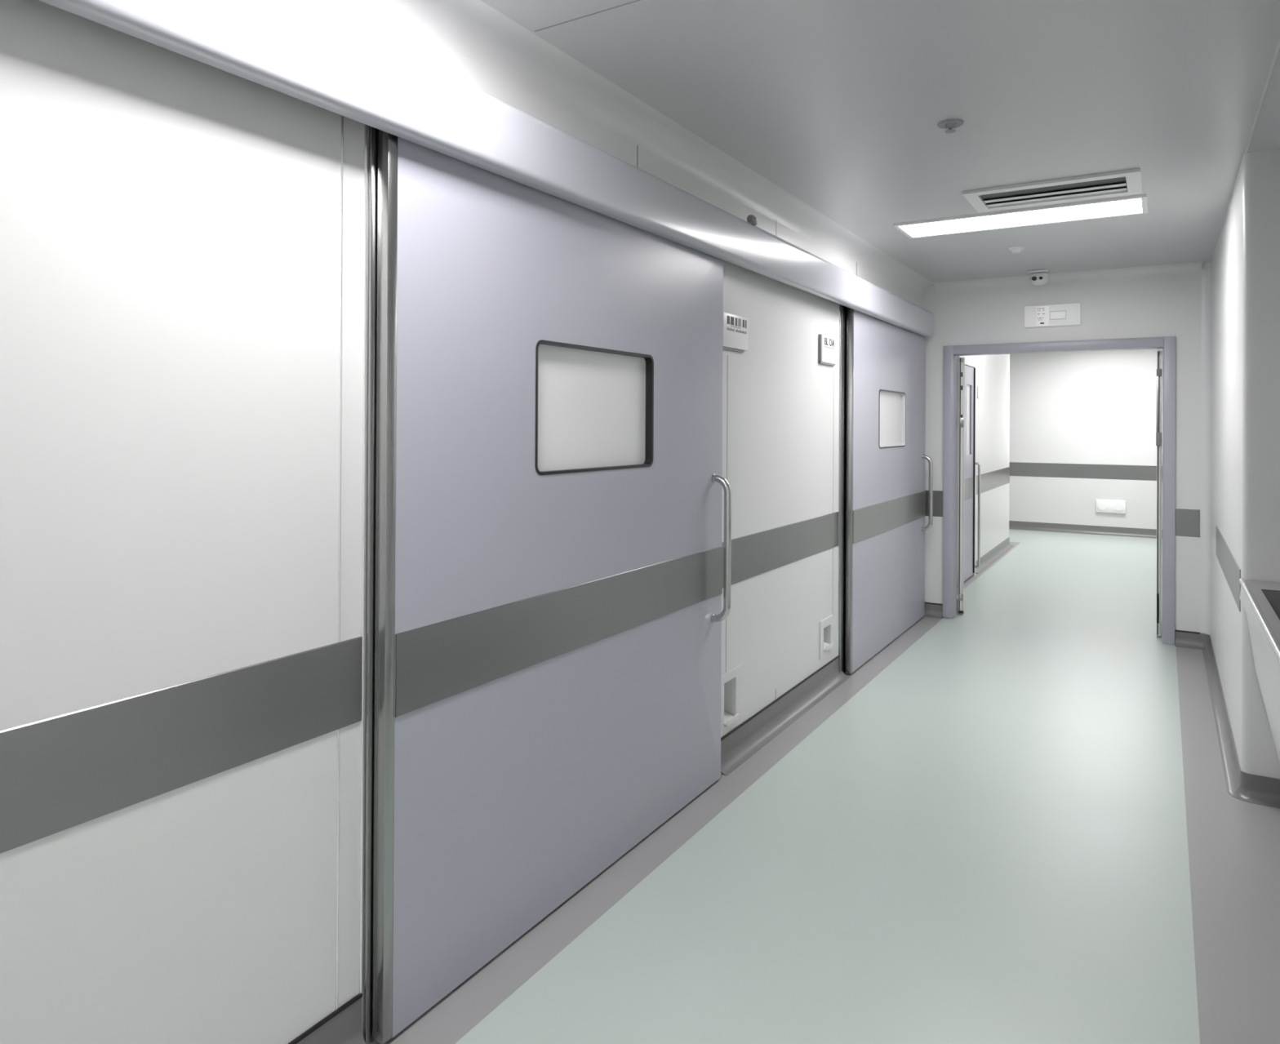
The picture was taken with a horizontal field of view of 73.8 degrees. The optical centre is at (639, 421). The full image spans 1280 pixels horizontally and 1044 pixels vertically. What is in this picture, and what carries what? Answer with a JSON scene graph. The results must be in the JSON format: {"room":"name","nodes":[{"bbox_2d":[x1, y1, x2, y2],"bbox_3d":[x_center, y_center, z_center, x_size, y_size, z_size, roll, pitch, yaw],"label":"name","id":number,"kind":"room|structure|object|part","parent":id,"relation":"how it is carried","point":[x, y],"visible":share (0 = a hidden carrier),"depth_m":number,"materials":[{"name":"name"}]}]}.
{"room":"hospital corridor","nodes":[
{"label":"hospital corridor","id":0,"kind":"room"},
{"bbox_2d":[0,0,1009,1043],"bbox_3d":[0.928,0.204,4.591,0.104,2.490,13.200,0,0,32],"label":"wall","id":1,"kind":"structure","parent":0,"point":[184,239],"depth_m":1.63,"materials":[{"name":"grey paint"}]},
{"bbox_2d":[0,636,362,853],"bbox_3d":[-1.533,0.579,0.484,0.004,0.193,3.429,0,0,32],"label":"wall band","id":2,"kind":"object","parent":1,"relation":"attached to","point":[60,773],"visible":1,"depth_m":1.56,"materials":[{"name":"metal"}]},
{"bbox_2d":[288,993,365,1043],"bbox_3d":[-1.540,1.360,0.428,0.054,0.126,3.535,0,0,32],"label":"baseboard","id":3,"kind":"structure","parent":1,"relation":"attached to","point":[343,1025],"depth_m":1.90,"materials":[{"name":"grey plastic"}]},
{"bbox_2d":[362,125,377,1043],"bbox_3d":[-0.603,0.353,1.992,0.012,2.160,0.090,0,0,32],"label":"door frame","id":4,"kind":"structure","parent":1,"relation":"attached to","point":[372,131],"depth_m":1.96,"materials":[{"name":"metal"}]},
{"bbox_2d":[39,0,933,337],"bbox_3d":[-0.129,-0.739,2.664,0.110,0.183,8.600,0,0,32],"label":"track cover","id":5,"kind":"object","parent":1,"relation":"attached to","point":[293,48],"visible":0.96,"depth_m":2.01,"materials":[{"name":"white metal"}]},
{"bbox_2d":[372,128,731,1043],"bbox_3d":[-0.106,0.358,2.680,0.112,2.140,1.752,0,0,32],"label":"sliding door","id":6,"kind":"structure","parent":5,"relation":"hanging from","point":[550,482],"depth_m":2.38,"materials":[{"name":"purple metal"}]},
{"bbox_3d":[-0.149,-0.037,2.700,0.006,0.374,0.641,0,0,32],"label":"pane","id":7,"kind":"part","parent":6,"relation":"part of","materials":[{"name":"white glass"}]},
{"bbox_3d":[0.322,0.501,3.342,0.076,0.582,0.029,0,0,32],"label":"handle","id":8,"kind":"part","parent":6,"relation":"part of","materials":[{"name":"metal"}]},
{"bbox_2d":[746,214,756,225],"bbox_3d":[0.470,-0.844,3.570,0.048,0.038,0.063,0,0,32],"label":"sensor","id":9,"kind":"object","parent":5,"relation":"on","point":[751,219],"visible":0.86,"depth_m":3.55,"materials":[{"name":"grey plastic"}]},
{"bbox_2d":[844,306,933,673],"bbox_3d":[1.688,0.376,5.604,0.112,2.140,1.780,0,0,32],"label":"sliding door","id":10,"kind":"structure","parent":5,"relation":"hanging from","point":[886,456],"depth_m":5.43,"materials":[{"name":"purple metal"}]},
{"bbox_3d":[1.635,-0.013,5.611,0.006,0.360,0.627,0,0,32],"label":"pane","id":11,"kind":"part","parent":10,"relation":"part of","materials":[{"name":"white glass"}]},
{"bbox_3d":[2.113,0.528,6.264,0.076,0.564,0.029,0,0,32],"label":"handle","id":12,"kind":"part","parent":10,"relation":"part of","materials":[{"name":"metal"}]},
{"bbox_2d":[359,0,933,297],"bbox_3d":[-0.131,-1.002,2.670,0.100,0.100,8.805,0,0,32],"label":"coving","id":13,"kind":"structure","parent":1,"relation":"attached to","point":[473,29],"depth_m":2.77,"materials":[{"name":"white paint"}]},
{"bbox_2d":[720,664,742,736],"bbox_3d":[0.351,1.167,3.600,0.082,0.251,0.207,0,0,32],"label":"switch","id":14,"kind":"object","parent":1,"relation":"attached to","point":[731,681],"visible":0.68,"depth_m":3.57,"materials":[{"name":"white plastic"}]},
{"bbox_2d":[722,311,748,352],"bbox_3d":[0.403,-0.374,3.622,0.016,0.151,0.252,0,0,32],"label":"card holder","id":15,"kind":"object","parent":1,"relation":"attached to","point":[735,328],"visible":0.91,"depth_m":3.61,"materials":[{"name":"white plastic"}]},
{"bbox_2d":[721,511,839,588],"bbox_3d":[0.679,0.602,4.090,0.004,0.193,1.690,0,0,32],"label":"wall band","id":16,"kind":"object","parent":1,"relation":"attached to","point":[753,555],"visible":0.65,"depth_m":4.08,"materials":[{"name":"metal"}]},
{"bbox_2d":[720,655,849,775],"bbox_3d":[0.751,1.384,4.164,0.054,0.126,1.600,0,0,32],"label":"baseboard","id":17,"kind":"structure","parent":1,"relation":"attached to","point":[740,744],"depth_m":4.01,"materials":[{"name":"grey plastic"}]},
{"bbox_2d":[819,614,833,659],"bbox_3d":[0.996,1.173,4.651,0.082,0.200,0.200,0,0,32],"label":"switch","id":18,"kind":"object","parent":1,"relation":"attached to","point":[826,644],"visible":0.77,"depth_m":4.65,"materials":[{"name":"white plastic"}]},
{"bbox_2d":[817,333,835,365],"bbox_3d":[1.019,-0.384,4.628,0.015,0.154,0.248,0,0,32],"label":"card holder","id":19,"kind":"object","parent":1,"relation":"attached to","point":[827,344],"visible":1,"depth_m":4.61,"materials":[{"name":"white plastic"}]},
{"bbox_2d":[838,304,846,673],"bbox_3d":[1.162,0.371,4.870,0.012,2.160,0.120,0,0,32],"label":"door frame","id":20,"kind":"structure","parent":1,"relation":"attached to","point":[842,308],"depth_m":4.84,"materials":[{"name":"metal"}]},
{"bbox_2d":[956,355,980,587],"bbox_3d":[3.025,0.443,7.835,0.088,2.055,0.805,0,0,32],"label":"door","id":21,"kind":"structure","parent":1,"relation":"in","point":[970,389],"depth_m":7.98,"materials":[{"name":"purple metal"}]},
{"bbox_3d":[3.048,-0.014,7.938,0.006,0.650,0.220,0,0,32],"label":"pane","id":22,"kind":"part","parent":21,"relation":"part of","materials":[{"name":"grey glass"}]},
{"bbox_3d":[3.000,0.474,7.852,0.028,1.968,0.660,0,0,32],"label":"door","id":23,"kind":"part","parent":21,"relation":"part of","materials":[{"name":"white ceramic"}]},
{"bbox_2d":[977,386,980,398],"bbox_3d":[3.356,-0.286,8.443,0.012,0.120,0.100,0,0,32],"label":"wall sign","id":24,"kind":"object","parent":1,"relation":"attached to","point":[978,387],"visible":1,"depth_m":8.42,"materials":[{"name":"white plastic"}]},
{"bbox_2d":[976,466,1009,494],"bbox_3d":[3.822,0.634,9.217,0.004,0.193,2.278,0,0,32],"label":"wall band","id":25,"kind":"object","parent":1,"relation":"attached to","point":[991,480],"visible":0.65,"depth_m":9.23,"materials":[{"name":"plastic"}]},
{"bbox_2d":[975,537,1013,573],"bbox_3d":[3.840,1.429,9.203,0.054,0.100,2.280,0,0,32],"label":"baseboard","id":26,"kind":"structure","parent":1,"relation":"attached to","point":[993,554],"depth_m":9.14,"materials":[{"name":"grey plastic"}]},
{"bbox_2d":[370,528,1279,1043],"bbox_3d":[0.756,1.452,5.832,7.200,0.001,15.150,0,0,32],"label":"floor","id":27,"kind":"structure","parent":0,"point":[1015,821],"depth_m":2.69,"materials":[{"name":"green plastic"}]},
{"bbox_2d":[1238,577,1279,764],"bbox_3d":[2.138,1.025,2.393,0.642,0.847,1.726,0,0,32],"label":"sink","id":28,"kind":"object","parent":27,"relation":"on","point":[1260,599],"visible":1,"depth_m":2.80,"materials":[{"name":"white enamel"},{"name":"dark steel"},{"name":"polished steel"}]},
{"bbox_2d":[1262,590,1279,620],"bbox_3d":[2.097,0.708,2.366,0.494,0.197,1.395,0,0,32],"label":"basin","id":29,"kind":"object","parent":28,"relation":"in","point":[1270,598],"depth_m":3.05,"materials":[{"name":"metal"}]},
{"bbox_2d":[480,0,1279,283],"bbox_3d":[0.782,-1.061,5.861,7.200,0.053,15.200,0,0,32],"label":"ceiling","id":30,"kind":"structure","parent":0,"point":[839,105],"depth_m":2.76,"materials":[{"name":"white paint"}]},
{"bbox_2d":[937,119,964,133],"bbox_3d":[1.088,-1.030,2.987,0.088,0.030,0.088,0,0,32],"label":"sprinkler head","id":31,"kind":"object","parent":30,"relation":"attached to","point":[949,124],"visible":1,"depth_m":2.98},
{"bbox_2d":[1008,246,1024,253],"bbox_3d":[2.241,-1.017,5.072,0.084,0.030,0.084,0,0,32],"label":"smoke detector","id":32,"kind":"object","parent":30,"relation":"attached to","point":[1015,250],"visible":1,"depth_m":5.05,"materials":[{"name":"white plastic"}]},
{"bbox_2d":[893,194,1147,238],"bbox_3d":[1.913,-1.030,4.335,1.147,0.012,0.354,0,0,32],"label":"recessed light","id":33,"kind":"object","parent":30,"relation":"in","point":[1136,204],"visible":1,"depth_m":4.30,"materials":[{"name":"white plastic"}]},
{"bbox_2d":[1027,269,1050,285],"bbox_3d":[2.732,-0.979,5.837,0.130,0.096,0.132,0,0,32],"label":"security camera","id":34,"kind":"object","parent":30,"relation":"attached to","point":[1037,277],"visible":1,"depth_m":5.79,"materials":[{"name":"white plastic"}]},
{"bbox_2d":[962,168,1142,213],"bbox_3d":[1.857,-1.031,3.841,0.695,0.014,0.390,0,0,32],"label":"ceiling vent","id":35,"kind":"object","parent":30,"relation":"in","point":[1126,182],"visible":1,"depth_m":3.82,"materials":[{"name":"white plastic"}]},
{"bbox_3d":[1.865,-1.030,3.854,0.579,0.008,0.070,0,0,32],"label":"blade","id":36,"kind":"part","parent":35,"relation":"part of","materials":[{"name":"white plastic"}]},
{"bbox_3d":[1.910,-1.029,3.926,0.579,0.008,0.070,0,0,32],"label":"blade","id":37,"kind":"part","parent":35,"relation":"part of","materials":[{"name":"white plastic"}]},
{"bbox_2d":[920,262,1202,632],"bbox_3d":[3.058,0.219,5.907,2.160,2.490,0.180,0,0,32],"label":"wall","id":38,"kind":"structure","parent":0,"point":[1162,300],"depth_m":5.81,"materials":[{"name":"white paint"}]},
{"bbox_2d":[924,602,942,618],"bbox_3d":[2.174,1.412,6.374,0.166,0.098,0.054,0,0,32],"label":"baseboard","id":39,"kind":"structure","parent":38,"relation":"attached to","point":[931,610],"depth_m":6.38,"materials":[{"name":"grey plastic"}]},
{"bbox_2d":[925,490,942,516],"bbox_3d":[2.195,0.617,6.396,0.156,0.193,0.004,0,0,32],"label":"wall band","id":40,"kind":"object","parent":38,"relation":"attached to","point":[937,495],"visible":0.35,"depth_m":6.38,"materials":[{"name":"metal"}]},
{"bbox_2d":[958,357,964,613],"bbox_3d":[2.538,0.486,6.733,0.037,1.933,0.650,0,0,20],"label":"door","id":41,"kind":"structure","parent":38,"relation":"in","point":[962,360],"depth_m":6.44,"materials":[{"name":"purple metal"}]},
{"bbox_2d":[1024,302,1080,328],"bbox_3d":[2.885,-0.739,5.964,0.356,0.150,0.032,0,0,32],"label":"door sign","id":42,"kind":"object","parent":38,"relation":"attached to","point":[1064,314],"visible":1,"depth_m":5.95,"materials":[{"name":"white plastic"}]},
{"bbox_3d":[2.909,-0.738,5.933,0.104,0.060,0.001,0,0,32],"label":"pale panel","id":43,"kind":"part","parent":42,"relation":"part of","materials":[{"name":"white plastic"}]},
{"bbox_2d":[942,336,1175,644],"bbox_3d":[2.920,0.453,6.024,1.462,2.022,0.162,0,0,32],"label":"door frame","id":44,"kind":"structure","parent":38,"relation":"attached to","point":[951,353],"depth_m":5.91,"materials":[{"name":"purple metal"}]},
{"bbox_2d":[1155,350,1162,635],"bbox_3d":[3.676,0.489,6.037,0.035,1.933,0.658,0,0,32],"label":"door","id":45,"kind":"structure","parent":38,"relation":"in","point":[1159,371],"depth_m":5.77,"materials":[{"name":"grey metal"}]},
{"bbox_2d":[1174,630,1199,649],"bbox_3d":[3.552,1.417,5.529,0.136,0.098,0.054,0,0,32],"label":"baseboard","id":46,"kind":"structure","parent":38,"relation":"attached to","point":[1187,639],"depth_m":5.54,"materials":[{"name":"grey plastic"}]},
{"bbox_2d":[1175,508,1199,537],"bbox_3d":[3.568,0.662,5.553,0.134,0.177,0.004,0,0,32],"label":"wall band","id":47,"kind":"object","parent":38,"relation":"attached to","point":[1187,521],"visible":1,"depth_m":5.55,"materials":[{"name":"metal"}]},
{"bbox_2d":[1008,348,1162,529],"bbox_3d":[4.670,0.247,12.208,7.200,2.490,0.100,0,0,32],"label":"wall","id":48,"kind":"structure","parent":0,"point":[1090,407],"depth_m":11.38,"materials":[{"name":"white paint"}]},
{"bbox_2d":[1008,462,1162,480],"bbox_3d":[4.284,0.661,12.382,6.163,0.190,0.004,0,0,32],"label":"wall band","id":49,"kind":"object","parent":48,"relation":"attached to","point":[1148,473],"visible":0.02,"depth_m":11.37,"materials":[{"name":"plastic"}]},
{"bbox_2d":[1008,520,1162,538],"bbox_3d":[4.225,1.436,12.383,6.265,0.110,0.054,0,0,32],"label":"baseboard","id":50,"kind":"structure","parent":48,"relation":"attached to","point":[1029,526],"depth_m":11.36,"materials":[{"name":"grey plastic"}]},
{"bbox_2d":[1095,498,1125,513],"bbox_3d":[6.181,1.119,11.190,0.345,0.173,0.046,0,0,32],"label":"box","id":51,"kind":"object","parent":48,"relation":"attached to","point":[1113,506],"visible":1,"depth_m":11.18,"materials":[{"name":"white plastic"}]},
{"bbox_2d":[1097,502,1106,510],"bbox_3d":[6.088,1.117,11.226,0.104,0.104,0.012,0,0,32],"label":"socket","id":52,"kind":"object","parent":51,"relation":"attached to","point":[1101,505],"depth_m":11.22,"materials":[{"name":"white plastic"}]},
{"bbox_2d":[1114,502,1123,511],"bbox_3d":[6.250,1.117,11.127,0.104,0.104,0.012,0,0,32],"label":"socket","id":53,"kind":"object","parent":51,"relation":"attached to","point":[1117,506],"depth_m":11.12,"materials":[{"name":"white plastic"}]},
{"bbox_2d":[1200,148,1279,779],"bbox_3d":[1.709,0.199,1.535,0.890,2.490,8.805,0,0,32],"label":"wall","id":54,"kind":"structure","parent":0,"point":[1240,471],"depth_m":3.31,"materials":[{"name":"white paint"}]},
{"bbox_2d":[1215,525,1240,612],"bbox_3d":[2.824,0.674,4.106,0.004,0.168,1.740,0,0,32],"label":"wall band","id":55,"kind":"object","parent":54,"relation":"attached to","point":[1231,570],"visible":1,"depth_m":3.86,"materials":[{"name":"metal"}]},
{"bbox_2d":[1200,633,1279,808],"bbox_3d":[3.224,1.413,4.226,0.673,0.095,2.619,0,0,32],"label":"baseboard","id":56,"kind":"structure","parent":54,"relation":"attached to","point":[1241,785],"depth_m":3.62,"materials":[{"name":"grey plastic"}]}
]}

